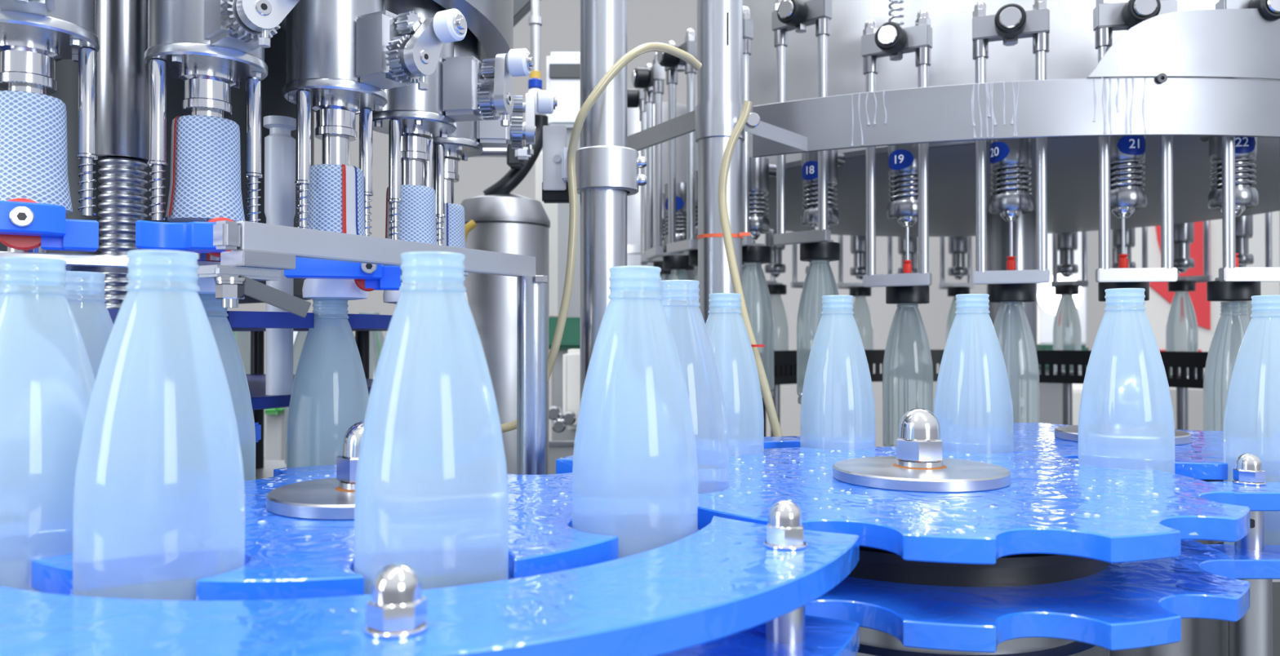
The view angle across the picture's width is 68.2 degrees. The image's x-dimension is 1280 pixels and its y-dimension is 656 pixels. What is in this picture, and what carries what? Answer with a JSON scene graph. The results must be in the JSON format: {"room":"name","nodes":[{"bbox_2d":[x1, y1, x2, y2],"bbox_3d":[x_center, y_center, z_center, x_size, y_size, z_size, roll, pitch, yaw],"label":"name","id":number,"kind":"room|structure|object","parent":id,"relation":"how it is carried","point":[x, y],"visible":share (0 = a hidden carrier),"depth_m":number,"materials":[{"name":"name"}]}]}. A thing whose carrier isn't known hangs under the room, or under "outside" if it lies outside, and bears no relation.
{"room":"processing plant","nodes":[
{"label":"processing plant","id":0,"kind":"room"},
{"bbox_2d":[226,0,1279,460],"bbox_3d":[0.500,-0.996,6.568,10.000,4.300,0.120,0,0,0],"label":"wall","id":1,"kind":"structure","parent":0,"point":[662,21],"depth_m":6.50,"materials":[{"name":"grey"}]},
{"bbox_2d":[1131,210,1279,390],"bbox_3d":[2.500,-0.126,4.200,0.689,0.800,0.022,0,0,0],"label":"banner","id":2,"kind":"object","parent":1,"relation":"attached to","point":[1207,313],"visible":0.24,"depth_m":4.20,"materials":[{"name":"white paint"}]},
{"bbox_3d":[0.500,1.160,1.241,10.000,0.100,10.500,0,0,0],"label":"floor","id":3,"kind":"structure","parent":0,"visible":0},
{"bbox_2d":[535,151,557,440],"bbox_3d":[-0.193,0.317,2.797,0.193,1.612,0.400,0,0,0],"label":"tall cabinet","id":4,"kind":"object","parent":3,"relation":"on","point":[551,209],"visible":0.03,"depth_m":2.60,"materials":[{"name":"white metal"}]},
{"bbox_2d":[1036,274,1082,344],"bbox_3d":[1.911,0.442,4.399,0.190,1.375,0.395,0,0,0],"label":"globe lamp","id":5,"kind":"object","parent":3,"relation":"on","point":[1046,298],"visible":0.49,"depth_m":4.26,"materials":[{"name":"white"}]},
{"bbox_2d":[1036,231,1086,344],"bbox_3d":[2.044,0.312,4.698,0.268,1.652,0.200,0,0,0],"label":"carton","id":6,"kind":"object","parent":3,"relation":"on","point":[1046,319],"visible":0.07,"depth_m":4.60,"materials":[{"name":"white cardboard"}]},
{"bbox_2d":[1036,344,1088,424],"bbox_3d":[1.398,0.591,3.245,0.156,1.070,0.300,0,0,0],"label":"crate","id":7,"kind":"object","parent":3,"relation":"on","point":[1050,394],"visible":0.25,"depth_m":3.16,"materials":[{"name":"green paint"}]},
{"bbox_2d":[1272,582,1279,655],"bbox_3d":[0.300,0.762,1.444,2.800,0.700,2.300,0,0,0],"label":"table","id":8,"kind":"object","parent":3,"relation":"on","point":[1276,585],"visible":0.02,"depth_m":1.33,"materials":[{"name":"grey metal"}]},
{"bbox_2d":[0,0,513,479],"bbox_3d":[-0.567,-0.072,0.931,0.876,0.960,0.860,0,0,0],"label":"machine","id":9,"kind":"object","parent":8,"relation":"on","point":[491,21],"visible":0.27,"depth_m":0.80,"materials":[{"name":"silver metal"}]},
{"bbox_2d":[0,0,99,271],"bbox_3d":[-0.380,-0.245,0.569,0.080,0.441,0.152,0,0,-17],"label":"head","id":10,"kind":"object","parent":9,"relation":"attached to","point":[35,35],"visible":0.75,"depth_m":0.59,"materials":[{"name":"silver metal"}]},
{"bbox_2d":[0,251,220,273],"bbox_3d":[-0.420,-0.041,0.579,0.317,0.007,0.088,0,-1,-24],"label":"plate","id":11,"kind":"object","parent":9,"relation":"on","point":[75,262],"visible":0.34,"depth_m":0.58,"materials":[{"name":"silver metal"}]},
{"bbox_2d":[0,198,98,252],"bbox_3d":[-0.351,-0.061,0.547,0.065,0.030,0.033,0,-1,-33],"label":"neck gripper","id":12,"kind":"object","parent":11,"relation":"attached to","point":[25,224],"visible":1,"depth_m":0.55,"materials":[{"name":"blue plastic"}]},
{"bbox_2d":[135,217,233,257],"bbox_3d":[-0.287,-0.060,0.605,0.062,0.026,0.038,0,-1,-26],"label":"neck gripper","id":13,"kind":"object","parent":11,"relation":"on","point":[190,237],"visible":0.56,"depth_m":0.59,"materials":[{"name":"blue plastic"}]},
{"bbox_2d":[95,0,148,309],"bbox_3d":[-0.383,-0.113,0.701,0.039,0.338,0.039,0,0,0],"label":"shaft","id":14,"kind":"structure","parent":9,"relation":"on","point":[121,25],"depth_m":0.69,"materials":[{"name":"silver metal"}]},
{"bbox_2d":[143,0,299,293],"bbox_3d":[-0.281,-0.244,0.642,0.080,0.441,0.154,0,-1,-42],"label":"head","id":15,"kind":"object","parent":9,"relation":"attached to","point":[213,47],"visible":0.83,"depth_m":0.65,"materials":[{"name":"silver metal"}]},
{"bbox_2d":[198,293,255,480],"bbox_3d":[-0.306,0.078,0.667,0.065,0.206,0.065,0,0,14],"label":"bottle","id":16,"kind":"object","parent":9,"relation":"on","point":[224,335],"visible":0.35,"depth_m":0.66,"materials":[{"name":"blue plastic"}]},
{"bbox_2d":[286,298,368,467],"bbox_3d":[-0.247,0.079,0.753,0.065,0.206,0.065,0,0,-5],"label":"bottle","id":17,"kind":"object","parent":9,"relation":"on","point":[330,395],"visible":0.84,"depth_m":0.73,"materials":[{"name":"blue plastic"}]},
{"bbox_2d":[284,257,401,291],"bbox_3d":[-0.225,-0.042,0.718,0.084,0.027,0.033,0,0,-17],"label":"neck gripper","id":18,"kind":"object","parent":9,"relation":"attached to","point":[366,277],"visible":0.86,"depth_m":0.71,"materials":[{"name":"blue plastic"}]},
{"bbox_2d":[282,0,466,300],"bbox_3d":[-0.213,-0.243,0.735,0.153,0.441,0.080,0,-1,35],"label":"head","id":19,"kind":"object","parent":9,"relation":"attached to","point":[342,56],"visible":0.9,"depth_m":0.72,"materials":[{"name":"silver metal"}]},
{"bbox_2d":[302,278,368,300],"bbox_3d":[-0.243,-0.032,0.754,0.050,0.018,0.050,0,-1,28],"label":"cup","id":20,"kind":"object","parent":19,"relation":"on","point":[312,289],"depth_m":0.73,"materials":[{"name":"white plastic"}]},
{"bbox_2d":[372,0,533,303],"bbox_3d":[-0.174,-0.243,0.839,0.152,0.441,0.080,0,-1,28],"label":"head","id":21,"kind":"object","parent":9,"relation":"attached to","point":[460,88],"visible":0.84,"depth_m":0.83,"materials":[{"name":"silver metal"}]},
{"bbox_2d":[432,26,557,301],"bbox_3d":[-0.164,-0.242,0.957,0.152,0.441,0.080,0,0,9],"label":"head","id":22,"kind":"object","parent":9,"relation":"attached to","point":[469,138],"visible":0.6,"depth_m":0.95,"materials":[{"name":"silver metal"}]},
{"bbox_2d":[265,407,284,460],"bbox_3d":[-0.867,0.282,2.298,0.058,0.274,0.200,0,0,0],"label":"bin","id":23,"kind":"object","parent":8,"relation":"on","point":[275,418],"visible":0.17,"depth_m":2.24,"materials":[{"name":"green plastic"}]},
{"bbox_2d":[31,420,618,600],"bbox_3d":[-0.160,0.229,0.549,0.346,0.351,0.349,0,-1,20],"label":"wheel","id":24,"kind":"object","parent":8,"relation":"on","point":[300,521],"visible":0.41,"depth_m":0.45,"materials":[{"name":"blue plastic"}]},
{"bbox_2d":[197,220,547,475],"bbox_3d":[-0.161,0.172,0.672,0.042,0.468,0.313,0,-1,32],"label":"metal bracket","id":25,"kind":"object","parent":8,"relation":"on","point":[259,250],"visible":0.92,"depth_m":0.64,"materials":[{"name":"grey metal"}]},
{"bbox_2d":[0,500,859,655],"bbox_3d":[-0.196,0.241,0.422,0.560,0.325,0.297,0,0,16],"label":"rail","id":26,"kind":"object","parent":8,"relation":"on","point":[729,587],"visible":0.93,"depth_m":0.34,"materials":[{"name":"blue plastic"}]},
{"bbox_2d":[364,621,428,639],"bbox_3d":[-0.080,0.099,0.311,0.020,0.002,0.020,0,-1,-30],"label":"washer","id":27,"kind":"object","parent":26,"relation":"in","point":[373,629],"depth_m":0.30,"materials":[{"name":"silver metal"}]},
{"bbox_2d":[460,193,550,475],"bbox_3d":[-0.212,0.104,1.449,0.148,0.615,0.148,0,0,0],"label":"metal cylinder","id":28,"kind":"object","parent":8,"relation":"on","point":[509,223],"visible":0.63,"depth_m":1.38,"materials":[{"name":"silver metal"}]},
{"bbox_2d":[483,0,548,195],"bbox_3d":[-0.188,-0.413,1.437,0.102,0.457,0.038,0,-1,-26],"label":"pipe","id":29,"kind":"object","parent":28,"relation":"on","point":[513,178],"visible":0.75,"depth_m":1.44,"materials":[{"name":"silver"}]},
{"bbox_2d":[546,52,580,317],"bbox_3d":[-0.156,-0.114,2.258,0.126,1.066,0.126,0,0,0],"label":"control box","id":30,"kind":"object","parent":8,"relation":"on","point":[563,68],"visible":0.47,"depth_m":2.21,"materials":[{"name":"white plastic"}]},
{"bbox_2d":[548,349,579,440],"bbox_3d":[-0.132,0.230,1.938,0.103,0.372,0.180,0,0,0],"label":"machine","id":31,"kind":"object","parent":8,"relation":"on","point":[571,406],"visible":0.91,"depth_m":1.90,"materials":[{"name":"white paint"}]},
{"bbox_2d":[548,317,579,440],"bbox_3d":[-0.155,0.197,2.108,0.114,0.440,0.120,0,0,0],"label":"machine","id":32,"kind":"object","parent":8,"relation":"on","point":[571,337],"visible":0.26,"depth_m":2.06,"materials":[{"name":"green paint"}]},
{"bbox_2d":[542,0,646,404],"bbox_3d":[-0.056,-0.102,1.016,0.125,1.020,0.068,0,-1,35],"label":"steel post","id":33,"kind":"object","parent":8,"relation":"on","point":[606,171],"depth_m":0.98,"materials":[{"name":"silver metal"}]},
{"bbox_2d":[500,42,702,432],"bbox_3d":[-0.043,-0.091,0.959,0.217,0.401,0.046,0,0,-4],"label":"hose","id":34,"kind":"object","parent":33,"relation":"attached to","point":[635,52],"visible":0.88,"depth_m":0.95,"materials":[{"name":"beige"}]},
{"bbox_2d":[626,102,697,279],"bbox_3d":[0.018,-0.070,2.431,0.307,0.980,0.307,0,0,0],"label":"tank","id":35,"kind":"object","parent":8,"relation":"on","point":[633,124],"visible":0.06,"depth_m":2.29,"materials":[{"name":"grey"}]},
{"bbox_2d":[695,0,750,323],"bbox_3d":[0.092,-0.121,1.081,0.056,1.060,0.057,0,0,-13],"label":"steel post","id":36,"kind":"object","parent":8,"relation":"on","point":[718,108],"visible":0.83,"depth_m":1.06,"materials":[{"name":"silver metal"}]},
{"bbox_2d":[718,100,782,436],"bbox_3d":[0.116,-0.055,0.974,0.033,0.372,0.085,0,-1,-30],"label":"hose","id":37,"kind":"object","parent":36,"relation":"attached to","point":[723,176],"visible":0.78,"depth_m":0.98,"materials":[{"name":"beige"}]},
{"bbox_2d":[626,77,1279,157],"bbox_3d":[0.396,-0.253,1.103,0.886,0.066,0.202,0,0,10],"label":"band","id":38,"kind":"object","parent":36,"relation":"attached to","point":[1105,106],"visible":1,"depth_m":1.09,"materials":[{"name":"grey metal"}]},
{"bbox_2d":[1086,8,1279,83],"bbox_3d":[0.672,-0.327,1.088,0.322,0.097,0.020,0,0,-5],"label":"cover","id":39,"kind":"object","parent":38,"relation":"on","point":[1232,43],"visible":1,"depth_m":1.08,"materials":[{"name":"grey metal"}]},
{"bbox_2d":[797,396,801,404],"bbox_3d":[0.255,0.254,1.337,0.062,0.314,0.062,0,0,0],"label":"lift","id":40,"kind":"object","parent":8,"relation":"on","point":[799,398],"visible":0.12,"depth_m":1.33,"materials":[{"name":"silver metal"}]},
{"bbox_2d":[796,259,839,396],"bbox_3d":[0.255,-0.005,1.339,0.065,0.206,0.065,0,-1,-25],"label":"bottle","id":41,"kind":"object","parent":40,"relation":"on","point":[820,281],"visible":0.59,"depth_m":1.32,"materials":[{"name":"clear plastic"}]},
{"bbox_2d":[697,408,1250,655],"bbox_3d":[0.190,0.230,0.638,0.375,0.351,0.371,0,0,0],"label":"wheel","id":42,"kind":"object","parent":8,"relation":"on","point":[962,554],"visible":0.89,"depth_m":0.52,"materials":[{"name":"blue plastic"}]},
{"bbox_2d":[762,349,1208,436],"bbox_3d":[0.714,0.235,2.170,1.116,0.365,0.444,0,0,0],"label":"rail","id":43,"kind":"object","parent":8,"relation":"on","point":[784,361],"visible":0.23,"depth_m":2.25,"materials":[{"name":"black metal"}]},
{"bbox_2d":[742,0,1279,351],"bbox_3d":[0.714,-0.160,1.815,1.200,1.150,1.200,0,0,0],"label":"drum","id":44,"kind":"object","parent":8,"relation":"on","point":[1072,162],"visible":0.44,"depth_m":1.41,"materials":[{"name":"silver metal"}]},
{"bbox_2d":[749,156,776,240],"bbox_3d":[0.182,-0.195,1.447,0.078,0.122,0.052,0,-1,-35],"label":"valve","id":45,"kind":"object","parent":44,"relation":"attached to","point":[760,168],"visible":0.66,"depth_m":1.42,"materials":[{"name":"silver metal"}]},
{"bbox_2d":[742,5,770,264],"bbox_3d":[0.148,-0.286,1.424,0.112,0.374,0.088,0,-1,-35],"label":"frame","id":46,"kind":"object","parent":45,"relation":"attached to","point":[751,252],"visible":0.34,"depth_m":1.38,"materials":[{"name":"silver metal"}]},
{"bbox_2d":[800,149,845,230],"bbox_3d":[0.264,-0.196,1.350,0.052,0.122,0.078,0,-1,44],"label":"valve","id":47,"kind":"object","parent":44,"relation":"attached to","point":[809,215],"visible":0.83,"depth_m":1.32,"materials":[{"name":"silver metal"}]},
{"bbox_2d":[771,0,839,262],"bbox_3d":[0.236,-0.283,1.322,0.088,0.374,0.112,0,-1,44],"label":"frame","id":48,"kind":"object","parent":47,"relation":"attached to","point":[787,15],"visible":0.96,"depth_m":1.29,"materials":[{"name":"silver metal"}]},
{"bbox_2d":[742,0,1270,168],"bbox_3d":[0.714,-0.491,1.818,1.200,0.488,1.200,0,0,0],"label":"bowl","id":49,"kind":"object","parent":44,"relation":"on","point":[1073,53],"depth_m":1.30,"materials":[{"name":"metal"}]},
{"bbox_2d":[763,135,1279,236],"bbox_3d":[0.714,-0.234,1.816,1.176,0.027,1.176,0,0,0],"label":"bowl","id":50,"kind":"object","parent":44,"relation":"on","point":[1072,162],"depth_m":1.54,"materials":[{"name":"grey paint"}]},
{"bbox_2d":[1053,371,1080,425],"bbox_3d":[1.071,0.265,2.367,0.062,0.310,0.062,0,0,0],"label":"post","id":51,"kind":"object","parent":8,"relation":"on","point":[1067,388],"visible":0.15,"depth_m":2.36,"materials":[{"name":"silver metal"}]},
{"bbox_2d":[1053,294,1081,372],"bbox_3d":[1.071,0.007,2.369,0.065,0.206,0.065,0,0,-6],"label":"bottle","id":52,"kind":"object","parent":51,"relation":"on","point":[1067,332],"visible":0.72,"depth_m":2.35,"materials":[{"name":"clear plastic"}]},
{"bbox_2d":[1050,231,1088,295],"bbox_3d":[1.077,-0.248,2.381,0.087,0.329,0.080,0,-1,33],"label":"frame","id":53,"kind":"object","parent":52,"relation":"on","point":[1061,287],"visible":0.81,"depth_m":2.38,"materials":[{"name":"silver metal"}]},
{"bbox_2d":[1055,231,1078,277],"bbox_3d":[1.071,-0.188,2.371,0.052,0.122,0.052,0,-1,33],"label":"valve","id":54,"kind":"object","parent":53,"relation":"attached to","point":[1066,243],"visible":0.92,"depth_m":2.35,"materials":[{"name":"silver metal"}]},
{"bbox_2d":[1013,422,1227,655],"bbox_3d":[0.453,0.232,0.893,0.336,0.350,0.340,0,0,0],"label":"wheel","id":55,"kind":"object","parent":8,"relation":"on","point":[1198,455],"visible":0.16,"depth_m":0.81,"materials":[{"name":"blue plastic"}]},
{"bbox_2d":[1170,374,1196,430],"bbox_3d":[1.256,0.263,2.188,0.062,0.310,0.062,0,0,0],"label":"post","id":56,"kind":"object","parent":8,"relation":"on","point":[1182,406],"visible":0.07,"depth_m":2.18,"materials":[{"name":"silver metal"}]},
{"bbox_2d":[1165,291,1198,375],"bbox_3d":[1.256,0.006,2.190,0.065,0.206,0.065,0,-1,27],"label":"bottle","id":57,"kind":"object","parent":56,"relation":"on","point":[1181,329],"visible":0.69,"depth_m":2.17,"materials":[{"name":"clear plastic"}]},
{"bbox_2d":[1168,220,1212,292],"bbox_3d":[1.265,-0.249,2.199,0.080,0.329,0.087,0,-1,-35],"label":"frame","id":58,"kind":"object","parent":57,"relation":"on","point":[1188,283],"visible":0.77,"depth_m":2.18,"materials":[{"name":"silver metal"}]},
{"bbox_2d":[1173,222,1194,273],"bbox_3d":[1.256,-0.189,2.192,0.052,0.122,0.052,0,-1,-35],"label":"valve","id":59,"kind":"object","parent":58,"relation":"attached to","point":[1183,233],"visible":0.78,"depth_m":2.17,"materials":[{"name":"silver metal"}]},
{"bbox_2d":[1206,453,1279,655],"bbox_3d":[0.540,0.247,0.695,0.319,0.317,0.127,0,0,0],"label":"rail","id":60,"kind":"object","parent":8,"relation":"on","point":[1257,563],"visible":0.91,"depth_m":0.66,"materials":[{"name":"blue plastic"}]},
{"bbox_3d":[0.493,0.294,0.766,0.315,0.225,0.162,0,0,0],"label":"plate","id":61,"kind":"object","parent":8,"relation":"on","visible":0},
{"bbox_2d":[1222,294,1279,545],"bbox_3d":[0.483,0.078,0.721,0.065,0.206,0.065,0,0,7],"label":"bottle","id":62,"kind":"object","parent":61,"relation":"on","point":[1251,419],"visible":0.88,"depth_m":0.71,"materials":[{"name":"blue plastic"}]},
{"bbox_3d":[0.171,0.253,1.436,0.062,0.318,0.062,0,0,0],"label":"lift","id":63,"kind":"object","parent":8,"relation":"on","visible":0},
{"bbox_2d":[742,262,773,390],"bbox_3d":[0.171,-0.009,1.438,0.065,0.206,0.065,0,0,-11],"label":"bottle","id":64,"kind":"object","parent":63,"relation":"on","point":[756,292],"visible":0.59,"depth_m":1.41,"materials":[{"name":"clear plastic"}]},
{"bbox_3d":[0.725,0.291,1.152,0.062,0.236,0.062,0,0,0],"label":"lift","id":65,"kind":"object","parent":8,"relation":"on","visible":0},
{"bbox_2d":[1203,301,1249,431],"bbox_3d":[0.725,0.071,1.154,0.065,0.206,0.065,0,0,8],"label":"bottle","id":66,"kind":"object","parent":65,"relation":"on","point":[1233,324],"visible":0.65,"depth_m":1.14,"materials":[{"name":"clear plastic"}]},
{"bbox_2d":[1206,0,1279,301],"bbox_3d":[0.726,-0.248,1.128,0.088,0.429,0.112,0,0,-1],"label":"frame","id":67,"kind":"object","parent":66,"relation":"on","point":[1233,283],"visible":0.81,"depth_m":1.10,"materials":[{"name":"silver metal"}]},
{"bbox_2d":[1199,136,1258,267],"bbox_3d":[0.725,-0.166,1.168,0.052,0.185,0.078,0,0,-1],"label":"valve","id":68,"kind":"object","parent":67,"relation":"attached to","point":[1246,148],"visible":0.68,"depth_m":1.14,"materials":[{"name":"silver metal"}]},
{"bbox_3d":[0.472,0.285,1.198,0.062,0.250,0.062,0,0,0],"label":"lift","id":69,"kind":"object","parent":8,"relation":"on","visible":0},
{"bbox_2d":[993,301,1039,422],"bbox_3d":[0.472,0.058,1.200,0.065,0.206,0.065,0,0,2],"label":"bottle","id":70,"kind":"object","parent":69,"relation":"on","point":[1011,326],"visible":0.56,"depth_m":1.17,"materials":[{"name":"clear plastic"}]},
{"bbox_2d":[972,0,1049,302],"bbox_3d":[0.461,-0.220,1.176,0.088,0.374,0.112,0,-1,22],"label":"frame","id":71,"kind":"object","parent":70,"relation":"on","point":[1011,23],"visible":0.99,"depth_m":1.15,"materials":[{"name":"silver metal"}]},
{"bbox_2d":[989,137,1033,270],"bbox_3d":[0.476,-0.166,1.213,0.052,0.185,0.078,0,-1,21],"label":"valve","id":72,"kind":"object","parent":71,"relation":"attached to","point":[1010,157],"visible":0.96,"depth_m":1.19,"materials":[{"name":"silver metal"}]},
{"bbox_3d":[0.357,0.286,1.257,0.062,0.250,0.062,0,0,0],"label":"lift","id":73,"kind":"object","parent":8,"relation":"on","visible":0},
{"bbox_2d":[882,302,933,447],"bbox_3d":[0.356,0.058,1.258,0.065,0.206,0.065,0,0,-13],"label":"bottle","id":74,"kind":"object","parent":73,"relation":"on","point":[908,367],"visible":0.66,"depth_m":1.24,"materials":[{"name":"clear plastic"}]},
{"bbox_2d":[861,0,932,304],"bbox_3d":[0.341,-0.247,1.238,0.088,0.429,0.112,0,-1,33],"label":"frame","id":75,"kind":"object","parent":74,"relation":"on","point":[891,40],"visible":1,"depth_m":1.21,"materials":[{"name":"silver metal"}]},
{"bbox_2d":[887,143,918,273],"bbox_3d":[0.363,-0.165,1.271,0.052,0.185,0.078,0,-1,33],"label":"valve","id":76,"kind":"object","parent":75,"relation":"attached to","point":[902,159],"visible":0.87,"depth_m":1.24,"materials":[{"name":"silver metal"}]},
{"bbox_3d":[0.108,0.251,1.549,0.062,0.322,0.062,0,0,0],"label":"lift","id":77,"kind":"object","parent":8,"relation":"on","visible":0},
{"bbox_2d":[693,266,697,280],"bbox_3d":[0.108,-0.013,1.551,0.065,0.206,0.065,0,-1,30],"label":"bottle","id":78,"kind":"object","parent":77,"relation":"on","point":[695,278],"visible":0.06,"depth_m":1.54,"materials":[{"name":"clear plastic"}]},
{"bbox_2d":[694,170,697,241],"bbox_3d":[0.120,-0.194,1.558,0.078,0.122,0.052,0,-1,-24],"label":"valve","id":79,"kind":"object","parent":78,"relation":"on","point":[695,171],"visible":0.06,"depth_m":1.53,"materials":[{"name":"silver metal"}]},
{"bbox_2d":[657,28,697,266],"bbox_3d":[0.083,-0.290,1.542,0.112,0.374,0.088,0,-1,-23],"label":"frame","id":80,"kind":"object","parent":79,"relation":"attached to","point":[673,64],"visible":0.69,"depth_m":1.52,"materials":[{"name":"silver metal"}]},
{"bbox_3d":[0.069,0.252,1.672,0.062,0.324,0.062,0,0,0],"label":"lift","id":81,"kind":"object","parent":8,"relation":"on","visible":0},
{"bbox_2d":[668,269,688,279],"bbox_3d":[0.069,-0.013,1.674,0.065,0.206,0.065,0,-1,22],"label":"bottle","id":82,"kind":"object","parent":81,"relation":"on","point":[676,274],"visible":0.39,"depth_m":1.66,"materials":[{"name":"clear plastic"}]},
{"bbox_2d":[631,52,694,271],"bbox_3d":[0.041,-0.290,1.671,0.112,0.374,0.088,0,0,-12],"label":"frame","id":83,"kind":"object","parent":82,"relation":"on","point":[651,77],"visible":0.8,"depth_m":1.65,"materials":[{"name":"silver metal"}]},
{"bbox_2d":[663,182,686,253],"bbox_3d":[0.081,-0.193,1.678,0.078,0.122,0.052,0,0,-12],"label":"valve","id":84,"kind":"object","parent":83,"relation":"attached to","point":[681,188],"visible":0.41,"depth_m":1.65,"materials":[{"name":"silver metal"}]},
{"bbox_3d":[0.054,0.253,1.800,0.062,0.324,0.062,0,0,0],"label":"lift","id":85,"kind":"object","parent":8,"relation":"on","visible":0},
{"bbox_2d":[660,274,670,280],"bbox_3d":[0.054,-0.011,1.803,0.065,0.206,0.065,0,-1,-24],"label":"bottle","id":86,"kind":"object","parent":85,"relation":"on","point":[664,277],"visible":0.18,"depth_m":1.79,"materials":[{"name":"clear plastic"}]},
{"bbox_2d":[662,193,668,253],"bbox_3d":[0.067,-0.192,1.804,0.078,0.122,0.052,0,0,-1],"label":"valve","id":87,"kind":"object","parent":86,"relation":"on","point":[664,249],"visible":0.08,"depth_m":1.78,"materials":[{"name":"silver metal"}]},
{"bbox_2d":[626,88,671,275],"bbox_3d":[0.026,-0.289,1.804,0.112,0.374,0.088,0,0,-1],"label":"frame","id":88,"kind":"object","parent":87,"relation":"attached to","point":[635,97],"visible":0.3,"depth_m":1.77,"materials":[{"name":"silver metal"}]},
{"bbox_3d":[1.319,0.262,2.075,0.062,0.310,0.062,0,0,0],"label":"lift","id":89,"kind":"object","parent":8,"relation":"on","visible":0},
{"bbox_2d":[1228,301,1252,322],"bbox_3d":[1.319,0.005,2.077,0.065,0.206,0.065,0,-1,-21],"label":"bottle","id":90,"kind":"object","parent":89,"relation":"on","point":[1249,306],"visible":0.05,"depth_m":2.05,"materials":[{"name":"plastic"}]},
{"bbox_2d":[1265,212,1272,267],"bbox_3d":[1.329,-0.250,2.084,0.080,0.329,0.087,0,-1,-24],"label":"frame","id":91,"kind":"object","parent":90,"relation":"on","point":[1268,246],"visible":0.02,"depth_m":2.06,"materials":[{"name":"silver metal"}]},
{"bbox_2d":[1235,214,1253,267],"bbox_3d":[1.319,-0.190,2.079,0.052,0.122,0.052,0,-1,-24],"label":"valve","id":92,"kind":"object","parent":91,"relation":"attached to","point":[1243,224],"visible":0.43,"depth_m":2.06,"materials":[{"name":"silver metal"}]},
{"bbox_3d":[-0.159,0.289,0.514,0.403,0.230,0.336,0,0,0],"label":"plate","id":93,"kind":"object","parent":8,"relation":"on","visible":0},
{"bbox_2d":[0,257,95,593],"bbox_3d":[-0.281,0.071,0.436,0.065,0.206,0.065,0,0,0],"label":"bottle","id":94,"kind":"object","parent":93,"relation":"on","point":[47,380],"visible":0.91,"depth_m":0.42,"materials":[{"name":"blue plastic"}]},
{"bbox_2d":[64,271,113,379],"bbox_3d":[-0.316,0.072,0.529,0.065,0.206,0.065,0,0,0],"label":"bottle","id":95,"kind":"object","parent":93,"relation":"on","point":[86,291],"visible":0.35,"depth_m":0.52,"materials":[{"name":"blue plastic"}]},
{"bbox_2d":[72,249,244,600],"bbox_3d":[-0.203,0.070,0.401,0.065,0.206,0.065,0,0,9],"label":"bottle","id":96,"kind":"object","parent":93,"relation":"on","point":[159,495],"visible":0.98,"depth_m":0.38,"materials":[{"name":"blue plastic"}]},
{"bbox_2d":[354,251,508,595],"bbox_3d":[-0.090,0.071,0.409,0.065,0.206,0.065,0,-1,-35],"label":"bottle","id":97,"kind":"object","parent":93,"relation":"on","point":[432,495],"visible":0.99,"depth_m":0.39,"materials":[{"name":"blue plastic"}]},
{"bbox_2d":[572,266,697,559],"bbox_3d":[-0.003,0.071,0.491,0.065,0.206,0.065,0,-1,44],"label":"bottle","id":98,"kind":"object","parent":93,"relation":"on","point":[635,475],"visible":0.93,"depth_m":0.47,"materials":[{"name":"blue plastic"}]},
{"bbox_2d":[659,280,728,531],"bbox_3d":[0.025,0.072,0.611,0.065,0.206,0.065,0,-1,37],"label":"bottle","id":99,"kind":"object","parent":93,"relation":"on","point":[679,300],"visible":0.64,"depth_m":0.59,"materials":[{"name":"blue plastic"}]},
{"bbox_3d":[0.195,0.291,0.769,0.438,0.230,0.197,0,0,0],"label":"plate","id":100,"kind":"object","parent":8,"relation":"on","visible":0},
{"bbox_2d":[705,293,764,455],"bbox_3d":[0.072,0.074,0.797,0.065,0.206,0.065,0,-1,-23],"label":"bottle","id":101,"kind":"object","parent":100,"relation":"on","point":[729,338],"visible":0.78,"depth_m":0.78,"materials":[{"name":"blue plastic"}]},
{"bbox_2d":[800,295,875,449],"bbox_3d":[0.175,0.074,0.835,0.065,0.206,0.065,0,-1,42],"label":"bottle","id":102,"kind":"object","parent":100,"relation":"on","point":[837,405],"visible":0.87,"depth_m":0.81,"materials":[{"name":"blue plastic"}]},
{"bbox_2d":[933,293,1013,453],"bbox_3d":[0.285,0.074,0.811,0.065,0.206,0.065,0,-1,44],"label":"bottle","id":103,"kind":"object","parent":100,"relation":"on","point":[973,409],"visible":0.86,"depth_m":0.79,"materials":[{"name":"blue plastic"}]},
{"bbox_2d":[1078,288,1174,474],"bbox_3d":[0.367,0.073,0.714,0.065,0.206,0.065,0,0,-5],"label":"bottle","id":104,"kind":"object","parent":100,"relation":"on","point":[1126,417],"visible":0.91,"depth_m":0.69,"materials":[{"name":"blue plastic"}]},
{"bbox_3d":[0.596,0.285,1.162,0.062,0.250,0.062,0,0,0],"label":"lift","id":105,"kind":"object","parent":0,"visible":0},
{"bbox_3d":[0.596,0.057,1.164,0.065,0.206,0.065,0,-1,28],"label":"bottle","id":106,"kind":"object","parent":105,"relation":"on","visible":0},
{"bbox_2d":[1093,0,1177,302],"bbox_3d":[0.591,-0.220,1.139,0.088,0.374,0.112,0,0,10],"label":"frame","id":107,"kind":"object","parent":106,"relation":"on","point":[1108,17],"visible":0.73,"depth_m":1.12,"materials":[{"name":"silver metal"}]},
{"bbox_2d":[1110,135,1146,268],"bbox_3d":[0.598,-0.166,1.179,0.052,0.185,0.078,0,0,10],"label":"valve","id":108,"kind":"object","parent":107,"relation":"attached to","point":[1126,152],"visible":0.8,"depth_m":1.15,"materials":[{"name":"silver metal"}]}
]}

